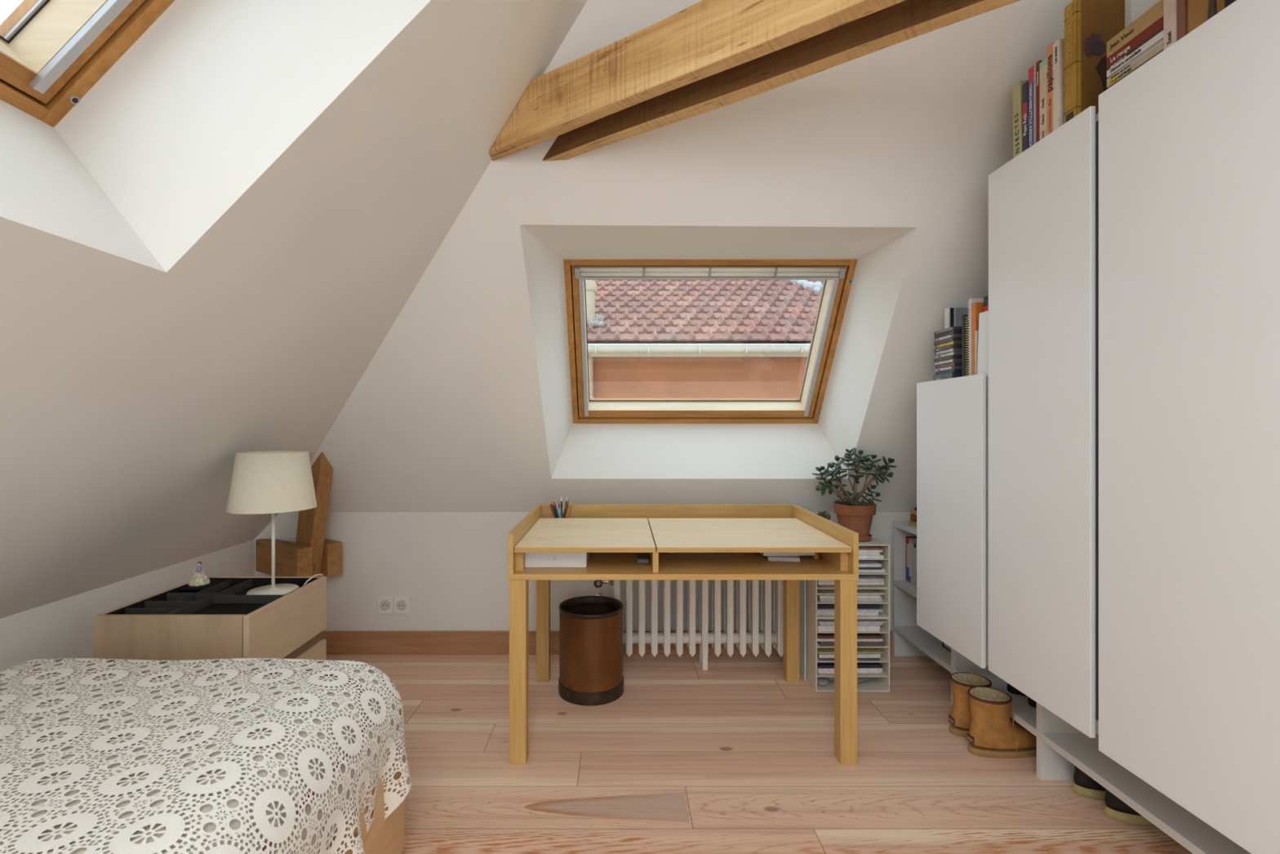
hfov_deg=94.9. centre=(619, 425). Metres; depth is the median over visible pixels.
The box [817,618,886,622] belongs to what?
pile
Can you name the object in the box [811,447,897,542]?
potted plant
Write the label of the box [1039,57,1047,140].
book
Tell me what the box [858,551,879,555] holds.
magazine
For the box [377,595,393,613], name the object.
wall socket
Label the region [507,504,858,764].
writing desk
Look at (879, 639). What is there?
pile
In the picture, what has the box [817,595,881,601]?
pile
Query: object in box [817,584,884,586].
magazine
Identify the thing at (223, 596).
tray
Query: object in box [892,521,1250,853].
shelf unit
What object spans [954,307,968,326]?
magazine file
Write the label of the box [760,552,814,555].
pile
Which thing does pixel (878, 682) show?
shelf unit
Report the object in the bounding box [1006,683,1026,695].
shoe
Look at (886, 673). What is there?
tray
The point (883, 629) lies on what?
tray
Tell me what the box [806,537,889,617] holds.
tray
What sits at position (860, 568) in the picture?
pile
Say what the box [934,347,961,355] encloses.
case
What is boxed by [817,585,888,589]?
tray
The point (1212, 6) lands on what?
book
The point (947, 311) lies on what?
record sleeve
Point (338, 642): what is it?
baseboard
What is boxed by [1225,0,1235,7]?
folder
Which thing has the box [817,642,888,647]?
tray
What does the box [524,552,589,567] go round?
carton
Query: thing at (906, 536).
book
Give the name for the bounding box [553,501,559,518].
pen
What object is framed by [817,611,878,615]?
pile
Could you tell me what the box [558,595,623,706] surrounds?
waste bin
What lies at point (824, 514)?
potted succulent
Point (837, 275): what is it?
window
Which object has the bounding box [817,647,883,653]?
magazine
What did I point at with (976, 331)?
folder
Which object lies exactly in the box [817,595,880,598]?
pile
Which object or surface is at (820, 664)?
magazine
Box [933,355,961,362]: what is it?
case
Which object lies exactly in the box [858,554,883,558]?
magazine
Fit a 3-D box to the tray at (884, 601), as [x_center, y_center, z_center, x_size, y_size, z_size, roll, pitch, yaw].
[1.024,0.783,2.703,0.315,0.003,0.246,0,0,0]
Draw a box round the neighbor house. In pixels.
[586,280,823,398]
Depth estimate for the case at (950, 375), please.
2.21 m
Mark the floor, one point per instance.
(733, 756)
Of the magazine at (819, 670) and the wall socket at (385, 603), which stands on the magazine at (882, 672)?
the magazine at (819, 670)
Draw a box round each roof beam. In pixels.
[488,0,905,160]
[542,0,1021,160]
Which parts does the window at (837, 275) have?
frame, sash, blind rail, frame, sash, sash sill, sash, frame, pane, blind rail, sash, frame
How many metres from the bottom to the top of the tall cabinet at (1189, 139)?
1.643 m
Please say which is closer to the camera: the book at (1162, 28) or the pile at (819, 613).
the book at (1162, 28)
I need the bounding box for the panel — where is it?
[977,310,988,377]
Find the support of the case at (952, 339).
on the case at (954, 342)
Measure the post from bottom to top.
0.684 m
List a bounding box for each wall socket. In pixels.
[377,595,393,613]
[393,595,409,613]
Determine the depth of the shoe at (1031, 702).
2.11 m
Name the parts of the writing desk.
leg, panel, leg, desk lid, panel, panel, desk lid, leg, panel, leg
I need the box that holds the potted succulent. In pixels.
[815,511,831,519]
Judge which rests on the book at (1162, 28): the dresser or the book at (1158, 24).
the book at (1158, 24)
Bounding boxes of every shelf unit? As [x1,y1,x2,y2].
[806,608,889,691]
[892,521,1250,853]
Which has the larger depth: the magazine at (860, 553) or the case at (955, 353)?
the magazine at (860, 553)
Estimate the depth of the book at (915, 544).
2.87 m
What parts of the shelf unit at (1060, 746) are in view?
shelf, shelf, panel, shelf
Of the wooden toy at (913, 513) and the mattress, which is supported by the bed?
the mattress
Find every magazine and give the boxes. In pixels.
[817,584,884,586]
[817,608,882,611]
[817,633,882,637]
[817,640,884,646]
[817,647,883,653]
[817,653,880,657]
[817,656,879,660]
[817,662,882,668]
[817,666,882,673]
[818,637,878,638]
[818,671,883,675]
[819,653,882,653]
[858,545,879,547]
[858,545,884,550]
[858,550,882,551]
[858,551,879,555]
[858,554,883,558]
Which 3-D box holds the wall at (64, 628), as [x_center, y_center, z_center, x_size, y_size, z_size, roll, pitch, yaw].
[-1.900,0.877,0.630,0.050,0.585,4.860,0,0,0]
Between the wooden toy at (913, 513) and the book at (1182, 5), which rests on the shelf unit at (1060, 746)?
the wooden toy at (913, 513)
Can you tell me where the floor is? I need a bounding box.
[326,654,1192,853]
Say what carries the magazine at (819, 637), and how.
on the pile at (879, 639)
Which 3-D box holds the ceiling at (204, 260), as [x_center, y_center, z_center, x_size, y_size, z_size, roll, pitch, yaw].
[-0.796,-0.547,0.605,2.158,2.265,4.810,0,0,0]
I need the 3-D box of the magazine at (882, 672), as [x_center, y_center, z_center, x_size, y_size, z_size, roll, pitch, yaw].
[1.023,1.099,2.707,0.285,0.009,0.222,0,0,-1]
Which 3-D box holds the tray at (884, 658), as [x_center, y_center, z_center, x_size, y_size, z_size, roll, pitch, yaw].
[1.024,1.041,2.703,0.315,0.003,0.246,0,0,0]
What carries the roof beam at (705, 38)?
attached to the ceiling at (204, 260)
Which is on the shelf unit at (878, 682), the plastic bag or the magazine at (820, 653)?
the plastic bag
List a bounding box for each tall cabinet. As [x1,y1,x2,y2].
[988,106,1098,737]
[1098,0,1279,853]
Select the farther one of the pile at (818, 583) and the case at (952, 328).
the pile at (818, 583)
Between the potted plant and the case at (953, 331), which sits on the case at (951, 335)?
the case at (953, 331)
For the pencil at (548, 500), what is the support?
in the pencil cup
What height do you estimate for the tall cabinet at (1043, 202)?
1.613 m
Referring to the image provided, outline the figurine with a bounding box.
[187,561,210,586]
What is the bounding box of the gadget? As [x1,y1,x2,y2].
[635,553,649,563]
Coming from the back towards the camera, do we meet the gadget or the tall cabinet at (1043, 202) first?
the gadget
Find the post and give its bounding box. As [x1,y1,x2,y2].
[255,452,342,576]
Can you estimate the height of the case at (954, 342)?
0.013 m
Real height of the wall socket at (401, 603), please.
0.092 m
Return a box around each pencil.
[548,499,555,517]
[551,500,557,518]
[560,496,562,517]
[563,496,567,518]
[565,501,572,517]
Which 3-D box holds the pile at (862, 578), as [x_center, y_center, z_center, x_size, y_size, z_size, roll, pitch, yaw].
[1.022,0.686,2.705,0.290,0.013,0.226,0,0,0]
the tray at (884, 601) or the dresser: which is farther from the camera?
the tray at (884, 601)
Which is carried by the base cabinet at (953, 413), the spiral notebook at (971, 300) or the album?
the spiral notebook at (971, 300)
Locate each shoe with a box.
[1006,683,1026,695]
[1027,697,1036,707]
[1071,765,1106,799]
[1102,789,1156,826]
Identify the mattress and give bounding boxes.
[0,662,401,853]
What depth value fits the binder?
2.02 m
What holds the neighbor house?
on the ground
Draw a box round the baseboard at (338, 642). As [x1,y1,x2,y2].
[321,631,892,654]
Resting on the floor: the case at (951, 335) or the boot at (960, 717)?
the boot at (960, 717)
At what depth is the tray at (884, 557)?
2.59 m
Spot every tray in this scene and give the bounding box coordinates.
[104,577,318,614]
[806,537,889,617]
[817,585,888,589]
[817,598,888,604]
[817,626,888,633]
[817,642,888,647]
[817,654,888,662]
[817,671,888,676]
[858,556,888,559]
[858,571,888,574]
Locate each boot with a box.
[948,671,1017,737]
[966,686,1036,758]
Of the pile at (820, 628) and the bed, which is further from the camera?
the pile at (820, 628)
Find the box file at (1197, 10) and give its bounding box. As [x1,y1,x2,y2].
[1187,0,1225,33]
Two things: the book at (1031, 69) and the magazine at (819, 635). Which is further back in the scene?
the magazine at (819, 635)
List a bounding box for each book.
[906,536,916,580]
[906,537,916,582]
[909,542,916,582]
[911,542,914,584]
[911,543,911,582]
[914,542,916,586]
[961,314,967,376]
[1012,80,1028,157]
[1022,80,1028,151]
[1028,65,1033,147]
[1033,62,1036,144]
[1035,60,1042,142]
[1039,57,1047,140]
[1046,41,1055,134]
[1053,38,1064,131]
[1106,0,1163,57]
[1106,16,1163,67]
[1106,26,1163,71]
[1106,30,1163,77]
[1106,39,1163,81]
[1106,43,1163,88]
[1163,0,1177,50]
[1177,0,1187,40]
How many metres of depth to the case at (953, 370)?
2.20 m
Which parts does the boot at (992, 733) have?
cuff trim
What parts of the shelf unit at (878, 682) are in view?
panel, panel, panel, panel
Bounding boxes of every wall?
[0,539,254,671]
[254,511,911,631]
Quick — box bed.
[326,736,404,853]
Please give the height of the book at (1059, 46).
0.286 m
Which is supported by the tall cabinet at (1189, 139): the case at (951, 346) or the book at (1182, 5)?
the book at (1182, 5)
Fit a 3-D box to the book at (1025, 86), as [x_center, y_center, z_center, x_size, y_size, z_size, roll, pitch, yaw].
[1.281,-0.920,1.784,0.101,0.243,0.023,0,0,0]
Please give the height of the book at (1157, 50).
0.014 m
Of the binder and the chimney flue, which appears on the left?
the chimney flue
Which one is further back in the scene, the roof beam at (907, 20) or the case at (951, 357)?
the case at (951, 357)
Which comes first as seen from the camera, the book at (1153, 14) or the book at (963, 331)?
the book at (1153, 14)
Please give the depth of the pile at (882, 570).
2.60 m
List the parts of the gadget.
plate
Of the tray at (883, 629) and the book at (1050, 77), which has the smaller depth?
the book at (1050, 77)
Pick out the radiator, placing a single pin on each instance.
(728, 637)
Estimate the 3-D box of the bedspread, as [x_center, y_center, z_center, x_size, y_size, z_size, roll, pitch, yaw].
[-1.064,0.837,0.612,1.072,0.463,2.123,0,0,0]
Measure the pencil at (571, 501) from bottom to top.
0.160 m
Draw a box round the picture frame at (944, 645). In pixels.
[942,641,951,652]
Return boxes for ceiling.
[0,0,587,593]
[293,0,1072,511]
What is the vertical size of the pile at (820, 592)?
0.008 m
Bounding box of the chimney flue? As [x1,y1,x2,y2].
[585,280,605,327]
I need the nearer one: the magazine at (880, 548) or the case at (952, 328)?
the case at (952, 328)
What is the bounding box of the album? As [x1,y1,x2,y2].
[1063,0,1124,123]
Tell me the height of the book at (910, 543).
0.200 m
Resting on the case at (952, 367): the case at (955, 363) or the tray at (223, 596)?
the case at (955, 363)
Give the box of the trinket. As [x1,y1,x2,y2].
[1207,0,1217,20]
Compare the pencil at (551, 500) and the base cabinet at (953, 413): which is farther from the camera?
the pencil at (551, 500)
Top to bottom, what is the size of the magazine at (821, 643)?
0.016 m
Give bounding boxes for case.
[933,326,961,335]
[933,333,961,342]
[933,337,961,345]
[933,344,961,351]
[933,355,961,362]
[933,358,961,365]
[933,372,961,380]
[934,329,961,338]
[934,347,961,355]
[934,365,961,372]
[935,340,961,348]
[935,351,961,358]
[935,361,961,368]
[935,368,961,374]
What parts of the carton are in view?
lid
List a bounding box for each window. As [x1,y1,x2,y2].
[0,0,174,127]
[563,259,857,423]
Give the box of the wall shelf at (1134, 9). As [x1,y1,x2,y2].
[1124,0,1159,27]
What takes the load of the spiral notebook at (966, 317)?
on the base cabinet at (953, 413)
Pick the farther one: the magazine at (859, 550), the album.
the magazine at (859, 550)
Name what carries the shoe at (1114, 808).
on the floor
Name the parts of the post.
post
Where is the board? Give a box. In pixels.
[799,579,806,679]
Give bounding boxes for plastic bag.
[817,676,872,685]
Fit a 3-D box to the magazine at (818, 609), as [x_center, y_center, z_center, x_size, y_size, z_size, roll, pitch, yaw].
[1.016,0.818,2.703,0.284,0.008,0.231,0,0,1]
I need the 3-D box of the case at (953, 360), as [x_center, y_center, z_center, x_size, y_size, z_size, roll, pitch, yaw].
[1.300,-0.241,2.245,0.126,0.013,0.132,0,0,0]
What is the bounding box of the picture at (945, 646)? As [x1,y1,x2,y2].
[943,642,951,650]
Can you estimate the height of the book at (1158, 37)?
0.016 m
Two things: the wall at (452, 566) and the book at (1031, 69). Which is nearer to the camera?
the book at (1031, 69)
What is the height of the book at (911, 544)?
0.196 m
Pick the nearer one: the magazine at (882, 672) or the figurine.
the figurine
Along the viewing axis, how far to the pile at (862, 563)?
2.59 m
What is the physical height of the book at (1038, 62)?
0.274 m
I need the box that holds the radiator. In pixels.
[593,579,783,670]
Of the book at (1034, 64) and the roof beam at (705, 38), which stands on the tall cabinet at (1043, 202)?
the book at (1034, 64)
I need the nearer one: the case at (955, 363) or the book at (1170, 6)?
the book at (1170, 6)
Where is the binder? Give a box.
[983,295,988,311]
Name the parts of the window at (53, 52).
sash, sash sill, frame, sash, blind rail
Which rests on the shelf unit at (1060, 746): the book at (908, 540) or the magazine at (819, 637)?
the book at (908, 540)
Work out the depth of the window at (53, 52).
1.16 m
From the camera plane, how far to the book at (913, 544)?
2.89 m
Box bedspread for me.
[0,657,412,853]
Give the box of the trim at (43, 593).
[0,512,279,618]
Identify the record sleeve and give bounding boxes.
[944,307,950,328]
[950,307,954,327]
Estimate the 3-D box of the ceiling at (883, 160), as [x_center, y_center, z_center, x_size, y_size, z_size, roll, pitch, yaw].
[0.059,-0.618,2.302,3.602,2.125,1.644,0,0,0]
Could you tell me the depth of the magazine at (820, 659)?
2.59 m
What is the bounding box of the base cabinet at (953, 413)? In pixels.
[916,373,988,668]
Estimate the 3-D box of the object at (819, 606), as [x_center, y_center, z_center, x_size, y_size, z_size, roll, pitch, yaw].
[1.012,0.804,2.711,0.279,0.019,0.214,0,0,0]
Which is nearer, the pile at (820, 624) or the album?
the album
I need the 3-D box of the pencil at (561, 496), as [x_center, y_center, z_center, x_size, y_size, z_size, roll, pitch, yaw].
[-0.266,0.418,2.708,0.017,0.179,0.007,0,0,22]
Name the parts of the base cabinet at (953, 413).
panel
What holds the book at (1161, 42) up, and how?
on the book at (1157, 50)
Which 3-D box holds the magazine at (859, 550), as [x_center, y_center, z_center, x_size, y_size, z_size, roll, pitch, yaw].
[1.020,0.556,2.705,0.282,0.011,0.225,0,0,0]
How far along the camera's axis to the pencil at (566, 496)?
2.71 m
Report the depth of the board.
2.72 m
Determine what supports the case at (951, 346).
on the case at (953, 349)
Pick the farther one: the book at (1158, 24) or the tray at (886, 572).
the tray at (886, 572)
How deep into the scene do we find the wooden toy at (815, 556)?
2.24 m
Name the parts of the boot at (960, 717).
cuff trim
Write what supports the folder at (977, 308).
on the base cabinet at (953, 413)
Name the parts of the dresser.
panel, panel, panel, drawer, drawer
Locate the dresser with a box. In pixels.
[93,576,326,664]
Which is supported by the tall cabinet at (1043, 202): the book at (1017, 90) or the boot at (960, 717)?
the book at (1017, 90)
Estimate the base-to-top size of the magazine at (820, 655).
0.016 m
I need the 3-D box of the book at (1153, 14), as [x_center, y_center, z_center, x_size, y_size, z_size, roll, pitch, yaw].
[1.324,-0.956,1.416,0.171,0.040,0.157,0,0,0]
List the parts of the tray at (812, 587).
panel, panel, panel, panel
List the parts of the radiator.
valve knob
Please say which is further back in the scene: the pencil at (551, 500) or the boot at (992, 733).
the pencil at (551, 500)
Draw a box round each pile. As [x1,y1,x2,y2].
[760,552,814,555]
[817,574,884,582]
[817,581,884,584]
[817,589,884,595]
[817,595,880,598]
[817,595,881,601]
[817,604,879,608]
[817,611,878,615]
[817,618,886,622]
[817,622,879,631]
[817,622,883,625]
[817,636,882,641]
[858,560,881,567]
[858,567,881,569]
[858,567,884,572]
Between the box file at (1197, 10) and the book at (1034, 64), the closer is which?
the box file at (1197, 10)
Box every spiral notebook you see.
[964,314,968,375]
[967,297,983,375]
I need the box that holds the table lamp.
[226,450,322,595]
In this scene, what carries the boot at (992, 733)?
on the floor
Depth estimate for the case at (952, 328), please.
2.21 m
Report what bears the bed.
on the floor
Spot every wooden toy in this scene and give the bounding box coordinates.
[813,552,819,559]
[908,506,916,526]
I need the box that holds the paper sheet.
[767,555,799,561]
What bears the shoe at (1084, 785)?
on the floor
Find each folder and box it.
[971,302,983,375]
[975,330,978,374]
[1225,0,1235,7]
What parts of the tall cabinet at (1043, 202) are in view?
panel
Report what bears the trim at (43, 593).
attached to the wall at (64, 628)
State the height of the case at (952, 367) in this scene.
0.013 m
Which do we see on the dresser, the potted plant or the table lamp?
the table lamp
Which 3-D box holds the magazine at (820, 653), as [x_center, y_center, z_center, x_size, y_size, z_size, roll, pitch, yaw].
[1.028,1.012,2.713,0.281,0.009,0.210,0,0,-1]
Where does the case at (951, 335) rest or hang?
on the case at (952, 339)

